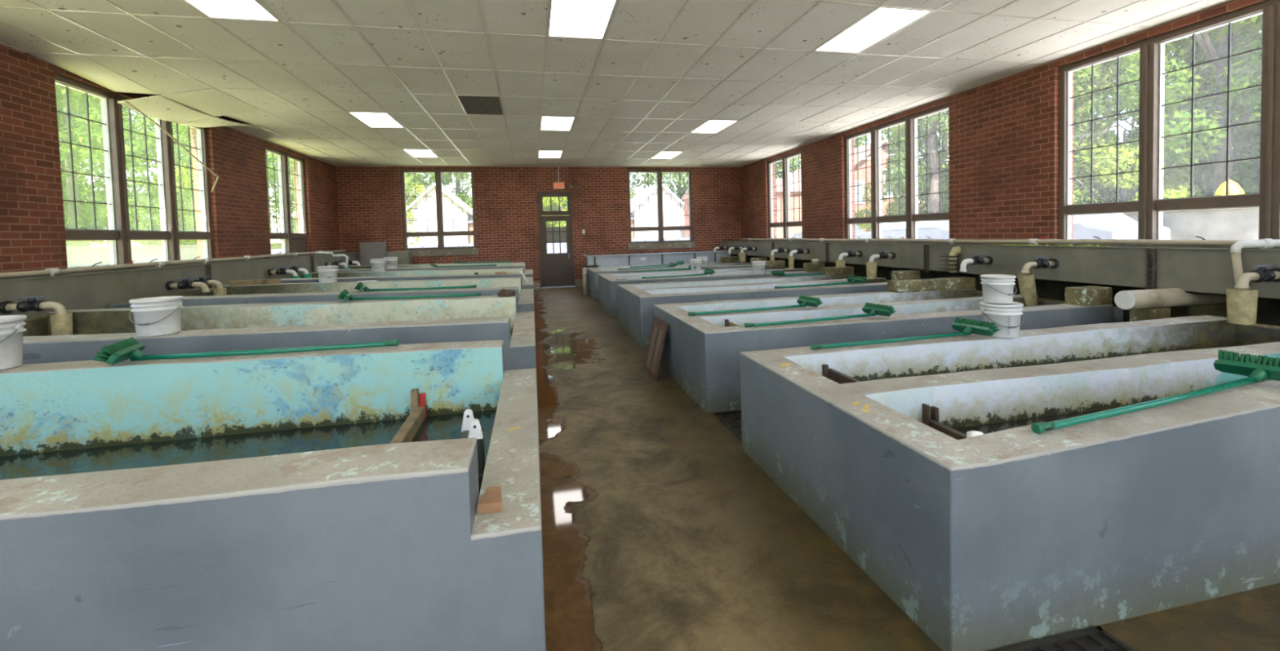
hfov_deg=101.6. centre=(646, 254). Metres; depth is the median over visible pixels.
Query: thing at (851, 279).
brush
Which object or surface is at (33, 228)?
wall
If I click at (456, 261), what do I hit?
brush
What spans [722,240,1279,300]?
trough
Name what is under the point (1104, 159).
tree
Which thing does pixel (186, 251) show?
wall
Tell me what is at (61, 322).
pipe
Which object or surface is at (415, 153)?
ceiling light
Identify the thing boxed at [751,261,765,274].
bucket
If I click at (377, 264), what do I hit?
bucket
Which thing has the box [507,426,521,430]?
painted mark
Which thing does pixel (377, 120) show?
ceiling light
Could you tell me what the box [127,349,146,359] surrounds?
socket
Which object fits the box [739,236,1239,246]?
pipe
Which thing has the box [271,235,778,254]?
wall
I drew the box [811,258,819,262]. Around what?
standpipe
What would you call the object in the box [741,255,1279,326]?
baseboard
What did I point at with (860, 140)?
tree
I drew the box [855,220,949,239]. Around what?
car
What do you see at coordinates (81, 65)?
tile
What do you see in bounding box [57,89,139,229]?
tree
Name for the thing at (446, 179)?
tree
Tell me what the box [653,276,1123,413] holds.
tank
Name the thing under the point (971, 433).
plug
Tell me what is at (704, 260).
bucket
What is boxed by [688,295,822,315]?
brush
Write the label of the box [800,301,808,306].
socket
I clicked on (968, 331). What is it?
socket
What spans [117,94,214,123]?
tile
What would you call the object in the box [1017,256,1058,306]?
water valve
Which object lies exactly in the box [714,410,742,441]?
floor grate
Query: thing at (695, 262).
bucket
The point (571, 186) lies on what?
light switch
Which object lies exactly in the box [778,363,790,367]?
painted mark
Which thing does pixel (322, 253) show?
pipe
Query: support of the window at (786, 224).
in the wall at (1004, 133)
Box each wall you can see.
[0,44,339,278]
[100,243,281,260]
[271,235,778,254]
[335,166,741,288]
[740,0,1268,244]
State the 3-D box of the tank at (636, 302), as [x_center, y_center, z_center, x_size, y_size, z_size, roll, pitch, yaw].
[1.909,0.724,8.414,4.500,0.860,1.890,-2,2,-12]
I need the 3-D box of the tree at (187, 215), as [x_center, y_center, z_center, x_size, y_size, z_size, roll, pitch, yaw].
[-23.718,-1.331,26.264,3.548,5.352,4.383,-2,2,-21]
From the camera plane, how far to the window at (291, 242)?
11.44 m
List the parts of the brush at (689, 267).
handle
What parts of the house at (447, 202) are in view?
pane, pane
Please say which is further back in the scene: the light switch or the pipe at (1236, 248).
the light switch
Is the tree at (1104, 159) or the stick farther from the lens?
the tree at (1104, 159)
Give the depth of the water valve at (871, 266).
8.72 m
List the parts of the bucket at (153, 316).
wire handle, lid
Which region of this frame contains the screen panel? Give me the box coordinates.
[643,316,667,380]
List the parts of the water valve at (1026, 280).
lever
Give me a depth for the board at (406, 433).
2.82 m
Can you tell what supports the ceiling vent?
in the ceiling
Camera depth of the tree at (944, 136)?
46.08 m
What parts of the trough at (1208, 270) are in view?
panel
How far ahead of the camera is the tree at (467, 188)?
49.92 m
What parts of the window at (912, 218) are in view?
transom rail, sash, transom rail, sash, sill, transom rail, sash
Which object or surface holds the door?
in the wall at (369, 198)
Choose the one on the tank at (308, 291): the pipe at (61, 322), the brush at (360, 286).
the brush at (360, 286)
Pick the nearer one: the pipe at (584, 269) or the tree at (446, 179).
the pipe at (584, 269)
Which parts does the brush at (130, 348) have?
handle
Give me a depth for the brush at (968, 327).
3.82 m
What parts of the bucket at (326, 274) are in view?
lid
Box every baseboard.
[533,279,582,288]
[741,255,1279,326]
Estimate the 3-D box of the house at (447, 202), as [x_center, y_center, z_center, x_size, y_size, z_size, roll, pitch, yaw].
[-17.198,-2.907,45.294,9.200,5.630,8.800,-2,2,-12]
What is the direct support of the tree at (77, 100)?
on the driveway
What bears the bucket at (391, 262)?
on the tank at (527, 273)
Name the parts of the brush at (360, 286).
handle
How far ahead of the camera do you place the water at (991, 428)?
2.79 m
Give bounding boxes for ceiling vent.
[457,95,502,115]
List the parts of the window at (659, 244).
sash, transom rail, sill, sash, transom rail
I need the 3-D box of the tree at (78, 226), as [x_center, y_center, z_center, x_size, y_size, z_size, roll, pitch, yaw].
[-22.375,-1.046,17.803,3.548,5.352,4.383,-2,2,-18]
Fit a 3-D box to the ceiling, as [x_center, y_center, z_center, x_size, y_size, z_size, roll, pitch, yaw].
[-0.702,-2.316,6.226,11.750,0.015,19.000,-2,2,-12]
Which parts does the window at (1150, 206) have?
transom rail, sash, sill, transom rail, sash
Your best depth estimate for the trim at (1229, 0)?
8.43 m
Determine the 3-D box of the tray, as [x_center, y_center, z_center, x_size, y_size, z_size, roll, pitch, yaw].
[-1.511,0.325,13.861,0.480,0.045,0.310,-2,2,-12]
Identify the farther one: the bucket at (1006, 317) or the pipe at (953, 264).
the pipe at (953, 264)
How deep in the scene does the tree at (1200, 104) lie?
16.62 m
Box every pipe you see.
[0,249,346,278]
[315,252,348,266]
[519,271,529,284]
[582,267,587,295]
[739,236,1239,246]
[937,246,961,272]
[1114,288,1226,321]
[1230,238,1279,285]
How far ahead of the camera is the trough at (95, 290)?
6.14 m
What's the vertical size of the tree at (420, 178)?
12.900 m
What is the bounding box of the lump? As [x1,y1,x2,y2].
[497,288,515,297]
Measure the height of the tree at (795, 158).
14.885 m
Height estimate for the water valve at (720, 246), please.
0.250 m
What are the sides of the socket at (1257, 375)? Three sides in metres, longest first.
0.078 x 0.060 x 0.052 m
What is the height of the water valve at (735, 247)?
0.220 m
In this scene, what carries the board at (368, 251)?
on the floor
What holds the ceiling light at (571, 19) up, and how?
attached to the ceiling
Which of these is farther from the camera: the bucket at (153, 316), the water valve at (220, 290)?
the water valve at (220, 290)
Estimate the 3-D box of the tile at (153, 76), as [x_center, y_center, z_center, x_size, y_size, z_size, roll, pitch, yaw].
[-5.904,-2.127,6.257,0.594,0.125,1.203,-2,2,-12]
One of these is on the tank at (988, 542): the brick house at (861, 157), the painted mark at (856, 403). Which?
the painted mark at (856, 403)
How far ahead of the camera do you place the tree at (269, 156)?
35.64 m
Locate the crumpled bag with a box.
[494,271,506,275]
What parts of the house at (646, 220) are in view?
pane, pane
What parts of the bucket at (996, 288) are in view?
lid, wire handle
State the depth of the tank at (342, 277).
9.44 m
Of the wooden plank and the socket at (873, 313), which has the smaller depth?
the socket at (873, 313)
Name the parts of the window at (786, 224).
transom rail, sash, sash, transom rail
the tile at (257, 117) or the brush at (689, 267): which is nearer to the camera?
the tile at (257, 117)
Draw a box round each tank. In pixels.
[0,340,546,650]
[22,295,536,370]
[109,277,533,312]
[271,267,533,288]
[312,262,533,276]
[586,256,766,301]
[598,260,824,318]
[617,266,919,347]
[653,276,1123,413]
[740,315,1279,650]
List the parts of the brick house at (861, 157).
pane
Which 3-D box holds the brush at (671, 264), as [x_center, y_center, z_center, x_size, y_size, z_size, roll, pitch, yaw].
[0.009,0.296,12.577,1.420,0.132,0.321,-2,2,-12]
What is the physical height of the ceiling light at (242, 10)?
0.054 m
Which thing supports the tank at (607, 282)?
on the floor
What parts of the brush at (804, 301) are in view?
handle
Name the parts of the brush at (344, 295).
handle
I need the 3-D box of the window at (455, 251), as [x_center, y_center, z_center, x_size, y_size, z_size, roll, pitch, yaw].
[-5.925,-1.179,14.931,2.060,2.460,0.230,-2,2,-12]
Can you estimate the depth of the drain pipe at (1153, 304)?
4.86 m
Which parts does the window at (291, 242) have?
sash, transom rail, sash, transom rail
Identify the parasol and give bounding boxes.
[1213,179,1244,195]
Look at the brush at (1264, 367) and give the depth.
2.28 m
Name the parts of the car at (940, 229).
glass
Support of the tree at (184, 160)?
on the lawn
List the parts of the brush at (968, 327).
handle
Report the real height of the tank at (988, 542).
0.778 m
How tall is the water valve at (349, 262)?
0.345 m
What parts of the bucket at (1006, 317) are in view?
lid, wire handle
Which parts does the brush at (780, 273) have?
handle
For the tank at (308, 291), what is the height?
0.946 m
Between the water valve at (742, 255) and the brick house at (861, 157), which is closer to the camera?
the water valve at (742, 255)
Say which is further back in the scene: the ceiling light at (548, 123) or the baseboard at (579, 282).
the baseboard at (579, 282)
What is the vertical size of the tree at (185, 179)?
7.732 m
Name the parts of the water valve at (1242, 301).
lever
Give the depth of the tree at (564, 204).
47.85 m
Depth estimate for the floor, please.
2.53 m
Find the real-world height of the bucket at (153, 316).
0.248 m
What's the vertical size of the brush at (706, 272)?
0.132 m
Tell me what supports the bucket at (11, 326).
on the tank at (384, 547)
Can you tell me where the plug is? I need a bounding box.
[966,431,983,438]
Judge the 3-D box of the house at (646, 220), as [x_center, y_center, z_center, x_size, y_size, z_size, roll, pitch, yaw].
[0.375,-3.511,49.145,9.200,5.630,8.800,-2,2,-12]
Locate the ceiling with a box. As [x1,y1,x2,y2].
[0,0,1229,166]
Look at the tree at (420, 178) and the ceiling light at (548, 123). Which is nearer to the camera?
the ceiling light at (548, 123)
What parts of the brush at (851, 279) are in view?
handle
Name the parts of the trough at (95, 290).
panel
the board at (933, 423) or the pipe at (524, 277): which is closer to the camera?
the board at (933, 423)
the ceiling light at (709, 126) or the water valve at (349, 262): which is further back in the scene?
the water valve at (349, 262)
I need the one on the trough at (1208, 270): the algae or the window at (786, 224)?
the algae
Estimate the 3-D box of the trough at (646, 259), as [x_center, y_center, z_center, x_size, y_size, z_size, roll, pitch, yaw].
[0.368,0.445,15.683,4.400,0.950,0.570,-2,2,-12]
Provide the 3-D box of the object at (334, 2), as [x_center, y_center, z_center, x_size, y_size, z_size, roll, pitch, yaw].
[-0.702,-2.316,6.226,11.750,0.026,19.000,-2,2,-12]
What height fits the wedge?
0.030 m
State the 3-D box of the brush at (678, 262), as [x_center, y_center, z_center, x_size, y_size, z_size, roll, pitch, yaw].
[0.262,0.256,13.469,1.420,0.132,0.321,-2,2,-15]
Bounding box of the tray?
[580,265,599,267]
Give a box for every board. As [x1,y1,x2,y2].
[359,241,386,265]
[389,388,426,444]
[724,319,738,327]
[822,364,861,384]
[922,403,966,439]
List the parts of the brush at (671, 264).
handle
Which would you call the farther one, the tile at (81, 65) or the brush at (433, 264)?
the brush at (433, 264)
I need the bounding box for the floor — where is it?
[533,286,1279,650]
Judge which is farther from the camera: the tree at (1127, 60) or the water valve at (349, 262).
the tree at (1127, 60)
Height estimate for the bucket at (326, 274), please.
0.247 m
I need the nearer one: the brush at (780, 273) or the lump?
the lump
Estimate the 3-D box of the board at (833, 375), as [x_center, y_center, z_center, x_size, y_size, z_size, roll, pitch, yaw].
[1.299,0.855,3.244,0.068,0.190,0.670,-2,2,-12]
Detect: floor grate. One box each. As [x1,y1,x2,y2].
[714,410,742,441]
[991,626,1134,650]
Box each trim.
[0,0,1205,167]
[0,0,1232,167]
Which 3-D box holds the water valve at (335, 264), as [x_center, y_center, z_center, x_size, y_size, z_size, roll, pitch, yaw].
[-7.074,0.321,11.975,0.490,0.345,0.160,-2,2,-12]
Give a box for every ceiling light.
[182,0,280,22]
[348,112,404,128]
[402,149,438,157]
[537,151,563,158]
[540,116,574,130]
[547,0,617,39]
[650,151,683,159]
[690,120,737,133]
[813,7,932,53]
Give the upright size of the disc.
0.012 m
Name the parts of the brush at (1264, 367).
handle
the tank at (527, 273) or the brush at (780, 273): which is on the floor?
the tank at (527, 273)
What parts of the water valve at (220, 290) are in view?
lever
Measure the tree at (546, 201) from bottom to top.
8.326 m
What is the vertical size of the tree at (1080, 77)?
10.746 m
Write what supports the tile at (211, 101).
attached to the ceiling
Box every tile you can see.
[28,53,158,94]
[83,54,211,94]
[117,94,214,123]
[160,88,257,116]
[179,116,254,127]
[224,110,293,126]
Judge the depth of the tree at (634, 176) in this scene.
57.12 m
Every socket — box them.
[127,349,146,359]
[348,294,355,299]
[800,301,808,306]
[869,310,877,315]
[962,327,974,335]
[1248,368,1271,382]
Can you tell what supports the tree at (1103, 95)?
on the lawn
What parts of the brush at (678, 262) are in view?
handle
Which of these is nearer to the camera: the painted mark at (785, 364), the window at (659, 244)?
the painted mark at (785, 364)
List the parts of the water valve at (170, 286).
lever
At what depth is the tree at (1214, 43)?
15.11 m
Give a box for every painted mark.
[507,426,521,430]
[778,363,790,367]
[853,401,871,412]
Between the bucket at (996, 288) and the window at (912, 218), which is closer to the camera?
the bucket at (996, 288)
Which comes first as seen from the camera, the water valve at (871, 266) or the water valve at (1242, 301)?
the water valve at (1242, 301)
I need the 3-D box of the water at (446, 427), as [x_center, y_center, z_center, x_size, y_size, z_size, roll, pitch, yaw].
[-2.723,1.028,1.966,4.155,0.020,1.445,-2,2,-12]
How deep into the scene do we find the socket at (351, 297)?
5.40 m
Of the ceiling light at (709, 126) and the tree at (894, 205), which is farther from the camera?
the tree at (894, 205)
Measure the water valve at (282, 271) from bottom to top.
0.345 m
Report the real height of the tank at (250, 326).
0.946 m
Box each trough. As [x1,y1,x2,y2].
[0,251,359,317]
[356,251,413,265]
[584,250,731,266]
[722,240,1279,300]
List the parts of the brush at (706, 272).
handle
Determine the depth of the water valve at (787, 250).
12.35 m
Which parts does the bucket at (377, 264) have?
lid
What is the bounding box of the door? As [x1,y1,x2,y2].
[537,191,574,288]
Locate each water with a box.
[0,410,496,493]
[953,408,1110,435]
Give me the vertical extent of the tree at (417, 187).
9.516 m
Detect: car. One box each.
[791,224,865,238]
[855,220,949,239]
[1072,213,1170,239]
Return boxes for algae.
[993,244,1109,246]
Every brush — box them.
[93,337,399,365]
[337,289,481,301]
[354,282,476,291]
[430,262,496,267]
[453,258,511,263]
[617,262,676,270]
[630,260,684,267]
[635,264,696,272]
[641,269,715,279]
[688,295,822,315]
[744,302,895,328]
[770,270,824,276]
[774,275,866,288]
[809,317,999,350]
[1031,350,1279,434]
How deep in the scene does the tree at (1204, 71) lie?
19.31 m
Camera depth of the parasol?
13.64 m
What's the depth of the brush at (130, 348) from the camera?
2.83 m
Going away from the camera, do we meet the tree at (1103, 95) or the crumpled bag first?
the crumpled bag
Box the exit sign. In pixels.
[553,169,564,189]
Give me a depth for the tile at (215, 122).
8.23 m
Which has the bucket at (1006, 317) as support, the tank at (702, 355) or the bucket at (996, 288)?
the bucket at (996, 288)
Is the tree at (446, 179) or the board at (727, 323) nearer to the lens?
the board at (727, 323)
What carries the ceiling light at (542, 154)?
attached to the ceiling
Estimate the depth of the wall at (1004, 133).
7.67 m
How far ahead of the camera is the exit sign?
15.46 m
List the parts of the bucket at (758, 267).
lid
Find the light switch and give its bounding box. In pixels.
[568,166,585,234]
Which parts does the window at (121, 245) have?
sash, pane, transom rail, sill, pane, sash, transom rail, sash, transom rail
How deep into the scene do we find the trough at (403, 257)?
14.23 m
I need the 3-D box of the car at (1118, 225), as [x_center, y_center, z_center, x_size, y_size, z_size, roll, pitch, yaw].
[10.580,-0.447,13.812,1.740,1.600,4.441,-2,2,-14]
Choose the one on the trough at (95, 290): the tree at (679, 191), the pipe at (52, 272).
the pipe at (52, 272)
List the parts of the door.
transom sash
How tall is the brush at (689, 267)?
0.132 m
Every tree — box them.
[55,84,191,230]
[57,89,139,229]
[64,217,81,229]
[129,189,197,245]
[138,123,192,184]
[140,163,271,244]
[173,122,278,192]
[266,152,296,240]
[271,155,294,196]
[404,173,429,244]
[404,173,442,204]
[430,173,471,206]
[453,173,471,207]
[542,196,567,226]
[542,199,567,226]
[629,173,656,199]
[640,173,688,202]
[667,173,688,208]
[776,155,800,178]
[853,133,870,148]
[854,145,949,231]
[881,110,949,212]
[881,110,949,213]
[1072,52,1168,204]
[1072,53,1136,204]
[1072,119,1212,204]
[1085,26,1256,197]
[1098,28,1261,201]
[1112,13,1262,198]
[1164,25,1262,154]
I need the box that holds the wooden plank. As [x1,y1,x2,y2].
[227,278,280,285]
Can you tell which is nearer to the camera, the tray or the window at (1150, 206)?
the window at (1150, 206)
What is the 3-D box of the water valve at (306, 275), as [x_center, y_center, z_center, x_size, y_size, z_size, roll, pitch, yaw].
[-6.612,0.388,9.876,0.490,0.345,0.160,-2,2,-12]
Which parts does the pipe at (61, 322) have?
lever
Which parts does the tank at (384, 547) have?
stem, float bracket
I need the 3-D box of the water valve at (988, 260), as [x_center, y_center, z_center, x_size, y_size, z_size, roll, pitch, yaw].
[4.350,0.116,6.924,0.451,0.220,0.116,-2,2,-12]
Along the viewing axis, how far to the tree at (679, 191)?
52.22 m
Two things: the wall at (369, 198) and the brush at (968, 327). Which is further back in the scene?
the wall at (369, 198)
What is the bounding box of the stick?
[474,271,518,275]
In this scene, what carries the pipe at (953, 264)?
attached to the trough at (1208, 270)
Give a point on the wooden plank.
(260, 282)
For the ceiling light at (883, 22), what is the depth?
5.50 m
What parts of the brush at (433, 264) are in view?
handle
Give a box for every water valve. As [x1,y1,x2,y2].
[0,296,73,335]
[165,278,209,293]
[182,276,226,295]
[267,266,299,278]
[283,265,311,278]
[324,260,350,269]
[339,258,362,266]
[713,244,728,251]
[728,245,743,253]
[737,245,756,262]
[769,247,789,260]
[788,247,809,269]
[835,249,862,267]
[866,250,895,279]
[960,254,992,271]
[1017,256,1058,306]
[1226,264,1279,324]
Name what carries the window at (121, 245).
in the wall at (33, 228)
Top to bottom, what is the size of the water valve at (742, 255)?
0.437 m
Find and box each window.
[54,74,213,272]
[265,146,308,257]
[400,169,478,257]
[627,169,695,249]
[768,151,802,241]
[844,103,949,243]
[1054,0,1279,248]
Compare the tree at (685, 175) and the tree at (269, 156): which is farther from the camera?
the tree at (685, 175)
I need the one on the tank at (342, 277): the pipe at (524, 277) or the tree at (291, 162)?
the pipe at (524, 277)
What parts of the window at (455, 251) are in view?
sash, transom rail, sill, sash, transom rail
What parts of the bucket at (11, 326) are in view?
wire handle, lid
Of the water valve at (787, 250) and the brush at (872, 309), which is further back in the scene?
the water valve at (787, 250)
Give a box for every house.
[406,182,473,245]
[630,183,684,239]
[680,139,925,238]
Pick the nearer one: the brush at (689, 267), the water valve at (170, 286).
the water valve at (170, 286)
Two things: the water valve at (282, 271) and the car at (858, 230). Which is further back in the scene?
the car at (858, 230)
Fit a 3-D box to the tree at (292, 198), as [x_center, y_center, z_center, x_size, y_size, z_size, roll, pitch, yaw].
[-27.663,-6.103,40.992,7.228,12.895,6.142,-2,2,-4]
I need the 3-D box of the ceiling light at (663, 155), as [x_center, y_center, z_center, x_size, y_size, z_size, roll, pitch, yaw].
[0.521,-2.653,13.900,0.610,0.054,1.219,-2,2,-12]
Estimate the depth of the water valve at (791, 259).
11.44 m
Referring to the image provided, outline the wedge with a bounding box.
[476,486,502,514]
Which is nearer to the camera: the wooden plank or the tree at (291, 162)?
the wooden plank
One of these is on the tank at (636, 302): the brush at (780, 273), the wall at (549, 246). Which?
the brush at (780, 273)
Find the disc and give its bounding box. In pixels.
[356,280,377,283]
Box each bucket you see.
[0,315,26,370]
[128,296,183,337]
[315,266,338,284]
[369,258,386,271]
[383,257,398,269]
[689,258,702,271]
[696,257,707,267]
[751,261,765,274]
[979,274,1016,303]
[979,301,1024,338]
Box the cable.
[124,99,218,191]
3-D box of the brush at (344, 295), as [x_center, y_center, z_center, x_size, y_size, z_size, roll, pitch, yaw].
[-2.500,0.416,5.536,1.420,0.132,0.321,-2,2,-14]
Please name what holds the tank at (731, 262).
on the floor
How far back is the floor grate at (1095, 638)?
1.88 m
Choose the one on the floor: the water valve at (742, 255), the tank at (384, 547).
the tank at (384, 547)

